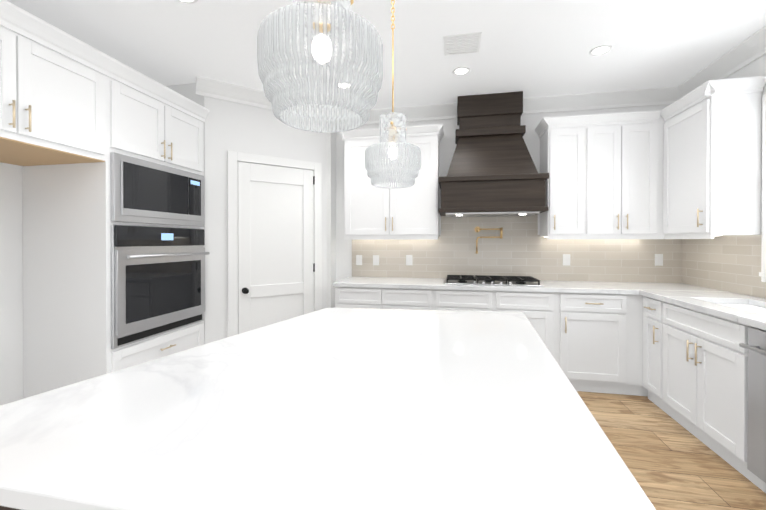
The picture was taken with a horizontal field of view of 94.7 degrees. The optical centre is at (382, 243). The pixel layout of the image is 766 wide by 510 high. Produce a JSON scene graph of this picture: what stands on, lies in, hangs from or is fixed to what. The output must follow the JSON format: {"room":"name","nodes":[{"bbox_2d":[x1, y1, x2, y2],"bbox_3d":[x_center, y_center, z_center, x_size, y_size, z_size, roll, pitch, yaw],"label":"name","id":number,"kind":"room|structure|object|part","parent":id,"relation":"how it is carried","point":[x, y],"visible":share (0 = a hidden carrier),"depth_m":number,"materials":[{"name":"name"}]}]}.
{"room":"kitchen","nodes":[
{"label":"kitchen","id":0,"kind":"room"},
{"bbox_2d":[0,162,23,405],"bbox_3d":[-2.943,-0.083,0.941,0.200,2.800,8.000,0,0,11],"label":"wall","id":1,"kind":"structure","parent":0,"point":[11,295],"depth_m":2.42,"materials":[{"name":"white paint"}]},
{"bbox_2d":[0,0,107,167],"bbox_3d":[-2.272,-0.881,1.920,0.727,0.675,0.990,0,0,11],"label":"upper cabinet","id":2,"kind":"object","parent":1,"relation":"attached to","point":[104,151],"depth_m":2.02,"materials":[{"name":"white wood"}]},
{"bbox_2d":[166,83,335,343],"bbox_3d":[-1.449,-0.098,3.774,1.629,2.800,1.060,0,0,11],"label":"wall","id":3,"kind":"structure","parent":0,"point":[234,126],"depth_m":3.41,"materials":[{"name":"white paint"}]},
{"bbox_2d":[227,151,321,336],"bbox_3d":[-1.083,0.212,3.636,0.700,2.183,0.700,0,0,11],"label":"pantry door","id":4,"kind":"structure","parent":3,"relation":"in","point":[274,243],"depth_m":3.61,"materials":[{"name":"white paint"}]},
{"bbox_2d":[6,0,765,110],"bbox_3d":[-0.304,-1.531,0.513,6.400,0.100,8.200,0,0,11],"label":"ceiling","id":5,"kind":"structure","parent":0,"point":[533,48],"depth_m":2.58,"materials":[{"name":"white paint"}]},
{"bbox_2d":[177,0,197,3],"bbox_3d":[-1.200,-1.486,2.117,0.156,0.003,0.156,0,0,11],"label":"recessed light","id":6,"kind":"object","parent":5,"relation":"in","point":[189,1],"visible":1,"depth_m":2.17,"materials":[{"name":"white paint"}]},
{"bbox_2d":[301,0,353,63],"bbox_3d":[-0.146,-0.950,0.814,0.136,1.060,0.142,0,0,11],"label":"pendant light","id":7,"kind":"object","parent":5,"relation":"hanging from","point":[320,47],"depth_m":0.81,"materials":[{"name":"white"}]},
{"bbox_2d":[257,0,382,132],"bbox_3d":[-0.142,-0.461,0.822,0.285,0.348,0.285,0,0,11],"label":"shade","id":8,"kind":"object","parent":7,"relation":"attached to","point":[296,14],"visible":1,"depth_m":0.73,"materials":[{"name":"clear glass"}]},
{"bbox_3d":[-0.146,-0.991,0.814,0.136,0.978,0.142,0,0,11],"label":"pendant light stem","id":9,"kind":"part","parent":7,"relation":"part of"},
{"bbox_2d":[384,0,406,158],"bbox_3d":[0.046,-0.955,1.786,0.136,1.060,0.142,0,0,11],"label":"pendant light","id":10,"kind":"object","parent":5,"relation":"hanging from","point":[392,153],"depth_m":1.79,"materials":[{"name":"gold metal"}]},
{"bbox_2d":[365,112,420,187],"bbox_3d":[0.050,-0.466,1.794,0.285,0.348,0.285,0,0,11],"label":"shade","id":11,"kind":"object","parent":10,"relation":"attached to","point":[373,152],"visible":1,"depth_m":1.73,"materials":[{"name":"clear glass"}]},
{"bbox_3d":[0.046,-0.996,1.785,0.136,0.978,0.142,0,0,11],"label":"pendant light stem","id":12,"kind":"part","parent":10,"relation":"part of","materials":[{"name":"gold metal"}]},
{"bbox_2d":[452,67,469,74],"bbox_3d":[0.679,-1.491,3.060,0.156,0.003,0.156,0,0,11],"label":"recessed light","id":13,"kind":"object","parent":5,"relation":"in","point":[460,70],"visible":1,"depth_m":3.06,"materials":[{"name":"white paint"}]},
{"bbox_2d":[443,32,481,55],"bbox_3d":[0.592,-1.485,2.644,0.270,0.011,0.270,0,0,11],"label":"ceiling vent","id":14,"kind":"object","parent":5,"relation":"in","point":[467,43],"visible":1,"depth_m":2.62,"materials":[{"name":"white metal"}]},
{"bbox_2d":[589,45,612,55],"bbox_3d":[1.684,-1.490,2.729,0.156,0.003,0.156,0,0,11],"label":"recessed light","id":15,"kind":"object","parent":5,"relation":"in","point":[600,50],"visible":1,"depth_m":2.73,"materials":[{"name":"white paint"}]},
{"bbox_2d":[336,104,669,282],"bbox_3d":[0.410,-0.099,4.049,5.570,2.800,0.200,0,0,11],"label":"wall","id":16,"kind":"structure","parent":0,"point":[447,144],"depth_m":3.89,"materials":[{"name":"white paint"}]},
{"bbox_2d":[341,124,440,237],"bbox_3d":[0.099,-0.630,3.820,0.990,1.124,0.336,0,0,11],"label":"upper cabinet","id":17,"kind":"object","parent":16,"relation":"attached to","point":[370,211],"depth_m":3.66,"materials":[{"name":"white wood"}]},
{"bbox_2d":[196,26,765,126],"bbox_3d":[-0.328,-1.412,0.314,5.170,0.135,7.400,0,0,11],"label":"crown molding","id":18,"kind":"structure","parent":16,"relation":"attached to","point":[747,51],"depth_m":3.47,"materials":[{"name":"white paint"}]},
{"bbox_2d":[438,91,548,216],"bbox_3d":[1.070,-0.884,3.545,1.000,1.219,0.497,0,0,11],"label":"range hood","id":19,"kind":"object","parent":16,"relation":"attached to","point":[492,171],"visible":1,"depth_m":3.42,"materials":[{"name":"brown wood"}]},
{"bbox_2d":[352,214,681,282],"bbox_3d":[1.282,0.015,3.768,3.350,0.746,0.012,0,0,11],"label":"backsplash","id":20,"kind":"structure","parent":16,"relation":"attached to","point":[522,247],"depth_m":3.74,"materials":[{"name":"tile"}]},
{"bbox_2d":[356,255,361,264],"bbox_3d":[-0.275,0.196,4.067,0.072,0.116,0.008,0,0,11],"label":"electrical outlet","id":21,"kind":"object","parent":20,"relation":"attached to","point":[358,259],"visible":1,"depth_m":4.06,"materials":[{"name":"white plastic"}]},
{"bbox_2d":[373,255,378,264],"bbox_3d":[-0.079,0.196,4.028,0.072,0.116,0.008,0,0,11],"label":"electrical outlet","id":22,"kind":"object","parent":20,"relation":"attached to","point":[375,259],"visible":1,"depth_m":4.03,"materials":[{"name":"white plastic"}]},
{"bbox_2d":[406,255,411,264],"bbox_3d":[0.294,0.192,3.954,0.072,0.116,0.008,0,0,11],"label":"electrical outlet","id":23,"kind":"object","parent":20,"relation":"attached to","point":[408,259],"visible":1,"depth_m":3.95,"materials":[{"name":"white plastic"}]},
{"bbox_2d":[474,226,502,253],"bbox_3d":[1.120,-0.033,3.747,0.284,0.292,0.090,0,0,11],"label":"pot filler","id":24,"kind":"object","parent":20,"relation":"attached to","point":[477,229],"visible":1,"depth_m":3.73,"materials":[{"name":"gold metal"}]},
{"bbox_2d":[563,254,569,265],"bbox_3d":[1.893,0.173,3.637,0.072,0.116,0.008,0,0,11],"label":"electrical outlet","id":25,"kind":"object","parent":20,"relation":"attached to","point":[566,259],"visible":1,"depth_m":3.63,"materials":[{"name":"white plastic"}]},
{"bbox_2d":[655,254,662,265],"bbox_3d":[2.717,0.164,3.474,0.072,0.116,0.008,0,0,11],"label":"electrical outlet","id":26,"kind":"object","parent":20,"relation":"attached to","point":[658,259],"visible":1,"depth_m":3.47,"materials":[{"name":"white plastic"}]},
{"bbox_2d":[537,114,596,237],"bbox_3d":[1.801,-0.628,3.483,0.400,1.124,0.336,0,0,11],"label":"upper cabinet","id":27,"kind":"object","parent":16,"relation":"attached to","point":[568,144],"depth_m":3.33,"materials":[{"name":"white wood"}]},
{"bbox_2d":[597,110,660,237],"bbox_3d":[2.180,-0.627,3.408,0.659,1.124,0.336,0,0,11],"label":"upper cabinet","id":28,"kind":"object","parent":16,"relation":"attached to","point":[605,172],"depth_m":3.23,"materials":[{"name":"white wood"}]},
{"bbox_2d":[661,117,664,237],"bbox_3d":[2.667,-0.627,3.312,0.454,1.124,0.336,0,0,11],"label":"upper cabinet","id":29,"kind":"object","parent":16,"relation":"attached to","point":[662,120],"depth_m":3.19,"materials":[{"name":"white wood"}]},
{"bbox_2d":[577,391,765,509],"bbox_3d":[-0.304,1.369,0.527,6.400,0.100,8.200,0,0,11],"label":"floor","id":30,"kind":"structure","parent":0,"point":[671,463],"depth_m":2.13,"materials":[{"name":"brown wood"}]},
{"bbox_2d":[0,500,51,509],"bbox_3d":[-0.069,0.876,1.332,1.446,0.879,1.669,0,0,11],"label":"kitchen island","id":31,"kind":"object","parent":30,"relation":"on","point":[4,505],"depth_m":0.58,"materials":[{"name":"white stone"}]},
{"bbox_2d":[0,308,655,509],"bbox_3d":[-0.117,0.418,1.350,1.550,0.035,1.700,0,0,11],"label":"island countertop","id":32,"kind":"structure","parent":31,"relation":"on","point":[326,408],"depth_m":0.77,"materials":[{"name":"white stone"}]},
{"bbox_2d":[22,56,209,397],"bbox_3d":[-2.071,0.042,2.869,0.755,2.530,0.940,0,0,11],"label":"tall cabinet","id":33,"kind":"object","parent":30,"relation":"on","point":[114,253],"depth_m":2.47,"materials":[{"name":"white wood"}]},
{"bbox_2d":[333,286,436,309],"bbox_3d":[0.054,0.866,3.694,0.973,0.874,0.616,0,0,11],"label":"base cabinet","id":34,"kind":"object","parent":30,"relation":"on","point":[366,297],"depth_m":3.38,"materials":[{"name":"white wood"}]},
{"bbox_2d":[437,286,560,366],"bbox_3d":[1.057,0.867,3.495,1.071,0.874,0.616,0,0,11],"label":"base cabinet","id":35,"kind":"object","parent":30,"relation":"on","point":[542,308],"depth_m":3.15,"materials":[{"name":"white wood"}]},
{"bbox_2d":[561,290,628,394],"bbox_3d":[1.849,0.868,3.339,0.545,0.874,0.616,0,0,11],"label":"base cabinet","id":36,"kind":"object","parent":30,"relation":"on","point":[594,323],"depth_m":3.04,"materials":[{"name":"white wood"}]},
{"bbox_2d":[333,278,726,293],"bbox_3d":[1.217,0.410,3.472,3.359,0.040,0.596,0,0,11],"label":"countertop","id":37,"kind":"structure","parent":36,"relation":"on","point":[621,287],"depth_m":3.25,"materials":[{"name":"white stone"}]},
{"bbox_2d":[443,275,543,285],"bbox_3d":[1.059,0.364,3.494,0.900,0.050,0.440,0,0,11],"label":"cooktop","id":38,"kind":"object","parent":37,"relation":"in","point":[494,280],"visible":1,"depth_m":3.39,"materials":[{"name":"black metal"}]},
{"bbox_2d":[629,294,647,395],"bbox_3d":[2.460,0.869,3.218,0.819,0.874,0.616,0,0,11],"label":"base cabinet","id":39,"kind":"object","parent":30,"relation":"on","point":[636,388],"depth_m":2.99,"materials":[{"name":"white wood"}]},
{"bbox_2d":[640,292,651,400],"bbox_3d":[2.440,0.871,2.728,0.644,0.874,0.388,0,0,11],"label":"base cabinet","id":40,"kind":"object","parent":30,"relation":"on","point":[647,300],"depth_m":2.87,"materials":[{"name":"white wood"}]},
{"bbox_2d":[652,296,765,462],"bbox_3d":[2.346,0.874,2.253,0.644,0.874,0.850,0,0,11],"label":"base cabinet","id":41,"kind":"object","parent":30,"relation":"on","point":[704,369],"depth_m":2.33,"materials":[{"name":"white wood"}]},
{"bbox_2d":[640,290,765,327],"bbox_3d":[2.214,0.420,1.598,0.651,0.040,2.688,0,0,11],"label":"countertop","id":42,"kind":"structure","parent":41,"relation":"on","point":[702,300],"depth_m":2.46,"materials":[{"name":"white stone"}]},
{"bbox_2d":[728,320,765,492],"bbox_3d":[2.205,0.877,1.537,0.644,0.874,0.760,0,0,11],"label":"dishwasher","id":43,"kind":"object","parent":30,"relation":"on","point":[746,342],"depth_m":1.91,"materials":[{"name":"silver"}]},
{"bbox_2d":[725,54,765,298],"bbox_3d":[2.306,-0.077,-0.201,0.200,2.800,7.800,0,0,11],"label":"wall","id":44,"kind":"structure","parent":0,"point":[756,68],"depth_m":2.59,"materials":[{"name":"white paint"}]},
{"bbox_2d":[660,76,765,235],"bbox_3d":[2.629,-0.625,2.868,0.331,1.124,0.585,0,0,11],"label":"upper cabinet","id":45,"kind":"object","parent":44,"relation":"attached to","point":[712,146],"depth_m":2.60,"materials":[{"name":"white wood"}]},
{"bbox_2d":[682,232,765,297],"bbox_3d":[2.599,0.161,1.827,0.012,0.476,3.288,0,0,11],"label":"backsplash","id":46,"kind":"structure","parent":44,"relation":"attached to","point":[729,263],"depth_m":2.88,"materials":[{"name":"tile"}]},
{"bbox_2d":[759,94,765,281],"bbox_3d":[2.610,-0.388,1.955,0.035,1.340,1.190,0,0,11],"label":"window","id":47,"kind":"structure","parent":44,"relation":"in","point":[762,273],"depth_m":2.52,"materials":[{"name":"white"}]}
]}

